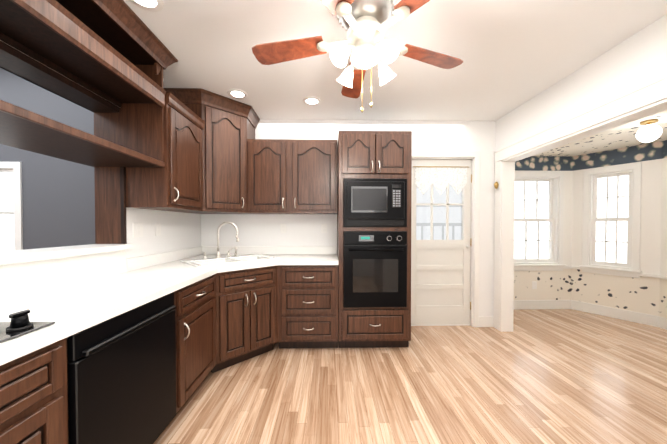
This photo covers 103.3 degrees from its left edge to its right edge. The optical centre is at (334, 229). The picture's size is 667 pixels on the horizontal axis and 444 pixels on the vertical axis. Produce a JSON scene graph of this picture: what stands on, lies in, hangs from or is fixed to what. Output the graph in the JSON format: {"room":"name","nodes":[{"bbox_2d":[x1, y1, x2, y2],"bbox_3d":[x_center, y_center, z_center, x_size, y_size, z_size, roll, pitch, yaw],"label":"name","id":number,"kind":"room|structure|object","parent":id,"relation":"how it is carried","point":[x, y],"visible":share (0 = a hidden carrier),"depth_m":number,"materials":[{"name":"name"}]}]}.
{"room":"kitchen","nodes":[
{"label":"kitchen","id":0,"kind":"room"},
{"bbox_2d":[0,68,94,249],"bbox_3d":[-4.207,-0.485,3.357,4.820,3.400,0.150,0,1,-1],"label":"wall","id":1,"kind":"structure","parent":0,"point":[58,200],"depth_m":3.29,"materials":[{"name":"grey paint"}]},
{"bbox_2d":[0,162,22,250],"bbox_3d":[-4.596,-0.129,3.314,1.420,1.410,0.140,0,1,-1],"label":"window","id":2,"kind":"structure","parent":1,"relation":"in","point":[15,168],"depth_m":3.28,"materials":[{"name":"white paint"}]},
{"bbox_2d":[0,40,200,258],"bbox_3d":[-1.669,-0.031,1.316,0.170,2.550,5.350,0,1,-1],"label":"wall","id":3,"kind":"structure","parent":0,"point":[180,230],"depth_m":2.45,"materials":[{"name":"white paint"}]},
{"bbox_2d":[0,244,131,264],"bbox_3d":[-1.652,0.150,0.768,0.300,0.040,2.449,0,1,-1],"label":"sill ledge","id":4,"kind":"object","parent":3,"relation":"on","point":[19,256],"visible":1,"depth_m":1.48,"materials":[{"name":"white stone"}]},
{"bbox_2d":[133,223,142,236],"bbox_3d":[-1.597,0.007,2.143,0.007,0.115,0.115,0,1,-1],"label":"electrical outlet plate","id":5,"kind":"object","parent":3,"relation":"attached to","point":[137,229],"depth_m":2.14,"materials":[{"name":"white plastic"}]},
{"bbox_2d":[155,223,160,235],"bbox_3d":[-1.602,0.003,2.393,0.007,0.115,0.072,0,1,-1],"label":"electrical outlet plate","id":6,"kind":"object","parent":3,"relation":"attached to","point":[157,225],"depth_m":2.39,"materials":[{"name":"white plastic"}]},
{"bbox_2d":[126,88,205,211],"bbox_3d":[-1.425,-0.599,2.263,0.342,0.860,0.550,0,1,-1],"label":"upper cabinet","id":7,"kind":"object","parent":3,"relation":"attached to","point":[180,186],"depth_m":2.10,"materials":[{"name":"brown wood"}]},
{"bbox_2d":[201,119,495,315],"bbox_3d":[0.010,-0.059,3.307,3.950,2.550,0.150,0,1,-1],"label":"wall","id":8,"kind":"structure","parent":0,"point":[301,229],"depth_m":3.23,"materials":[{"name":"white paint"}]},
{"bbox_2d":[178,96,259,213],"bbox_3d":[-1.246,-0.713,2.866,0.730,1.071,0.650,0,1,-1],"label":"upper cabinet","id":9,"kind":"object","parent":8,"relation":"attached to","point":[219,158],"depth_m":2.71,"materials":[{"name":"brown wood"}]},
{"bbox_2d":[254,136,289,213],"bbox_3d":[-0.730,-0.580,3.031,0.460,0.801,0.345,0,1,-1],"label":"upper cabinet","id":10,"kind":"object","parent":8,"relation":"attached to","point":[271,156],"depth_m":2.86,"materials":[{"name":"brown wood"}]},
{"bbox_2d":[280,224,285,232],"bbox_3d":[-0.626,-0.009,3.215,0.072,0.115,0.007,0,1,-1],"label":"electrical outlet plate","id":11,"kind":"object","parent":8,"relation":"attached to","point":[282,226],"depth_m":3.21,"materials":[{"name":"white plastic"}]},
{"bbox_2d":[290,139,336,213],"bbox_3d":[-0.237,-0.581,3.041,0.525,0.801,0.345,0,1,-1],"label":"upper cabinet","id":12,"kind":"object","parent":8,"relation":"attached to","point":[313,163],"depth_m":2.87,"materials":[{"name":"brown wood"}]},
{"bbox_2d":[321,224,326,232],"bbox_3d":[-0.129,-0.009,3.226,0.072,0.115,0.007,0,1,-1],"label":"electrical outlet plate","id":13,"kind":"object","parent":8,"relation":"attached to","point":[323,226],"depth_m":3.22,"materials":[{"name":"white plastic"}]},
{"bbox_2d":[411,159,471,324],"bbox_3d":[1.323,0.167,3.300,0.785,2.070,0.104,0,1,-1],"label":"back door","id":14,"kind":"structure","parent":8,"relation":"in","point":[440,282],"depth_m":3.32,"materials":[{"name":"white paint"}]},
{"bbox_2d":[413,166,468,194],"bbox_3d":[1.319,-0.602,3.283,0.697,0.356,0.012,0,1,-1],"label":"lace curtain","id":15,"kind":"object","parent":14,"relation":"hanging from","point":[440,178],"visible":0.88,"depth_m":3.28,"materials":[{"name":"white fabric"}]},
{"bbox_2d":[411,151,479,326],"bbox_3d":[1.319,0.128,3.324,0.932,2.175,0.167,0,1,-1],"label":"door frame","id":16,"kind":"structure","parent":8,"relation":"attached to","point":[475,226],"depth_m":3.25,"materials":[{"name":"white paint"}]},
{"bbox_2d":[479,266,666,329],"bbox_3d":[2.411,0.901,2.541,3.268,0.652,2.860,0,1,-1],"label":"baseboard","id":17,"kind":"structure","parent":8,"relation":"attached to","point":[627,315],"depth_m":3.69,"materials":[{"name":"white paint"}]},
{"bbox_2d":[123,0,666,120],"bbox_3d":[0.211,-1.356,1.312,3.930,0.100,5.700,0,1,-1],"label":"ceiling","id":18,"kind":"structure","parent":0,"point":[513,54],"depth_m":1.94,"materials":[{"name":"white paint"}]},
{"bbox_2d":[0,0,177,243],"bbox_3d":[-1.488,-0.584,0.796,0.590,1.423,2.518,0,1,-1],"label":"shelving unit","id":19,"kind":"object","parent":18,"relation":"hanging from","point":[120,55],"visible":0.96,"depth_m":1.58,"materials":[{"name":"brown wood"}]},
{"bbox_2d":[130,0,163,11],"bbox_3d":[-1.078,-1.304,1.488,0.189,0.008,0.189,1,1,44],"label":"recessed light","id":20,"kind":"object","parent":18,"relation":"in","point":[153,5],"depth_m":1.53,"materials":[{"name":"white paint"}]},
{"bbox_2d":[227,89,247,98],"bbox_3d":[-0.950,-1.319,2.578,0.189,0.008,0.189,1,1,44],"label":"recessed light","id":21,"kind":"object","parent":18,"relation":"in","point":[235,93],"depth_m":2.56,"materials":[{"name":"white glass"}]},
{"bbox_2d":[303,96,320,105],"bbox_3d":[-0.237,-1.321,2.723,0.189,0.008,0.189,1,1,44],"label":"recessed light","id":22,"kind":"object","parent":18,"relation":"in","point":[310,100],"depth_m":2.71,"materials":[{"name":"white paint"}]},
{"bbox_2d":[252,0,462,111],"bbox_3d":[0.154,-0.962,1.469,1.272,0.688,1.236,0,1,-1],"label":"ceiling fan","id":23,"kind":"object","parent":18,"relation":"hanging from","point":[366,23],"visible":1,"depth_m":1.40,"materials":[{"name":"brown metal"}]},
{"bbox_2d":[153,309,666,443],"bbox_3d":[-1.101,1.292,1.472,11.250,0.100,6.000,0,1,-1],"label":"floor","id":24,"kind":"structure","parent":0,"point":[554,376],"depth_m":2.02,"materials":[{"name":"laminate"}]},
{"bbox_2d":[0,338,67,443],"bbox_3d":[-1.248,0.820,0.606,0.621,0.868,0.688,0,1,-1],"label":"base cabinet","id":25,"kind":"object","parent":24,"relation":"on","point":[33,385],"depth_m":0.84,"materials":[{"name":"brown wood"}]},
{"bbox_2d":[0,246,243,365],"bbox_3d":[-1.251,0.269,1.380,0.660,0.208,3.652,0,1,-1],"label":"countertop","id":26,"kind":"structure","parent":25,"relation":"on","point":[70,296],"depth_m":1.39,"materials":[{"name":"white stone"}]},
{"bbox_2d":[0,309,54,342],"bbox_3d":[-1.255,0.312,0.562,0.526,0.064,0.756,0,1,-1],"label":"cooktop","id":27,"kind":"object","parent":26,"relation":"in","point":[20,324],"visible":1,"depth_m":0.87,"materials":[{"name":"silver metal"}]},
{"bbox_2d":[203,222,238,258],"bbox_3d":[-1.159,0.109,2.759,0.329,0.376,0.263,0,1,-1],"label":"faucet","id":28,"kind":"object","parent":26,"relation":"on","point":[218,251],"visible":1,"depth_m":2.73,"materials":[{"name":"silver metal"}]},
{"bbox_2d":[180,254,279,267],"bbox_3d":[-1.031,0.397,2.649,0.500,0.196,0.800,1,1,44],"label":"sink","id":29,"kind":"object","parent":26,"relation":"in","point":[207,262],"visible":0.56,"depth_m":2.63,"materials":[{"name":"white ceramic"}]},
{"bbox_2d":[67,292,175,443],"bbox_3d":[-1.242,0.813,1.273,0.620,0.864,0.632,0,1,-1],"label":"dishwasher","id":30,"kind":"object","parent":24,"relation":"on","point":[121,378],"visible":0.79,"depth_m":1.20,"materials":[{"name":"black metal"}]},
{"bbox_2d":[174,272,227,413],"bbox_3d":[-1.250,0.801,1.922,0.673,0.868,0.650,0,1,-1],"label":"base cabinet","id":31,"kind":"object","parent":24,"relation":"on","point":[223,320],"depth_m":1.87,"materials":[{"name":"brown wood"}]},
{"bbox_2d":[224,269,275,368],"bbox_3d":[-1.059,0.864,2.684,0.975,0.720,0.978,0,1,-1],"label":"base cabinet","id":32,"kind":"object","parent":24,"relation":"on","point":[249,298],"depth_m":2.39,"materials":[{"name":"brown wood"}]},
{"bbox_2d":[268,265,337,348],"bbox_3d":[-0.303,0.787,2.894,0.664,0.868,0.672,0,1,-1],"label":"base cabinet","id":33,"kind":"object","parent":24,"relation":"on","point":[306,295],"depth_m":2.62,"materials":[{"name":"brown wood"}]},
{"bbox_2d":[224,246,338,271],"bbox_3d":[-0.457,0.284,2.707,0.983,0.140,1.035,0,1,-1],"label":"countertop","id":34,"kind":"structure","parent":33,"relation":"on","point":[288,255],"depth_m":3.09,"materials":[{"name":"white stone"}]},
{"bbox_2d":[337,131,411,347],"bbox_3d":[0.397,0.121,2.908,0.727,2.200,0.655,0,1,-1],"label":"tall cabinet","id":35,"kind":"object","parent":24,"relation":"on","point":[376,154],"visible":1,"depth_m":2.63,"materials":[{"name":"brown wood"}]},
{"bbox_2d":[343,178,406,226],"bbox_3d":[0.398,-0.265,2.838,0.631,0.479,0.484,0,1,-1],"label":"microwave","id":36,"kind":"object","parent":35,"relation":"in","point":[370,202],"visible":1,"depth_m":2.60,"materials":[{"name":"black metal"}]},
{"bbox_2d":[343,231,406,307],"bbox_3d":[0.398,0.397,2.878,0.631,0.754,0.623,0,1,-1],"label":"oven","id":37,"kind":"object","parent":35,"relation":"in","point":[374,268],"visible":1,"depth_m":2.61,"materials":[{"name":"black metal"}]},
{"bbox_2d":[461,156,572,299],"bbox_3d":[2.775,-0.020,4.041,1.610,2.450,0.150,0,1,-1],"label":"wall","id":38,"kind":"structure","parent":0,"point":[553,285],"depth_m":3.98,"materials":[{"name":"paint"}]},
{"bbox_2d":[532,281,536,288],"bbox_3d":[3.012,0.847,3.979,0.072,0.115,0.007,0,1,-1],"label":"electrical outlet plate","id":39,"kind":"object","parent":38,"relation":"attached to","point":[534,283],"depth_m":3.98,"materials":[{"name":"white plastic"}]},
{"bbox_2d":[514,171,565,270],"bbox_3d":[2.921,-0.119,4.015,1.070,1.490,0.205,0,1,-1],"label":"nook window","id":40,"kind":"structure","parent":38,"relation":"in","point":[555,192],"depth_m":4.02,"materials":[{"name":"white paint"}]},
{"bbox_2d":[496,14,666,149],"bbox_3d":[2.085,-0.032,1.410,0.120,2.550,5.380,0,1,-1],"label":"wall","id":41,"kind":"structure","parent":0,"point":[639,58],"depth_m":2.04,"materials":[{"name":"white paint"}]},
{"bbox_2d":[493,74,666,331],"bbox_3d":[2.061,0.144,2.180,0.167,2.175,2.175,0,1,-1],"label":"trim","id":42,"kind":"structure","parent":41,"relation":"attached to","point":[649,98],"depth_m":2.70,"materials":[{"name":"white paint"}]},
{"bbox_2d":[533,110,666,155],"bbox_3d":[3.162,-1.124,2.553,2.078,0.100,3.150,0,1,-1],"label":"ceiling","id":43,"kind":"structure","parent":0,"point":[622,136],"depth_m":3.22,"materials":[{"name":"paper"}]},
{"bbox_2d":[636,119,661,141],"bbox_3d":[3.130,-0.972,2.629,0.170,0.204,0.170,0,1,-1],"label":"light","id":44,"kind":"object","parent":43,"relation":"hanging from","point":[649,132],"visible":1,"depth_m":2.59,"materials":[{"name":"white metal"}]},
{"bbox_2d":[571,141,661,315],"bbox_3d":[3.870,-0.014,3.662,0.150,2.450,0.849,-1,1,-32],"label":"wall","id":45,"kind":"structure","parent":0,"point":[641,294],"depth_m":3.47,"materials":[{"name":"paint"}]},
{"bbox_2d":[580,162,641,277],"bbox_3d":[3.836,-0.114,3.663,0.205,1.490,0.600,-1,1,-32],"label":"nook window","id":46,"kind":"structure","parent":45,"relation":"in","point":[633,171],"depth_m":3.64,"materials":[{"name":"white paint"}]},
{"bbox_2d":[659,140,666,317],"bbox_3d":[4.120,0.001,2.564,0.150,2.450,1.400,0,1,-1],"label":"wall","id":47,"kind":"structure","parent":0,"point":[663,284],"depth_m":3.23,"materials":[{"name":"paint"}]},
{"label":"outside","id":48,"kind":"structure","parent":0,"visible":0},
{"bbox_2d":[416,184,461,239],"bbox_3d":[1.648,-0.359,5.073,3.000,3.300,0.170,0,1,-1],"label":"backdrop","id":49,"kind":"structure","parent":48,"point":[437,219],"depth_m":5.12,"materials":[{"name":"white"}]}
]}

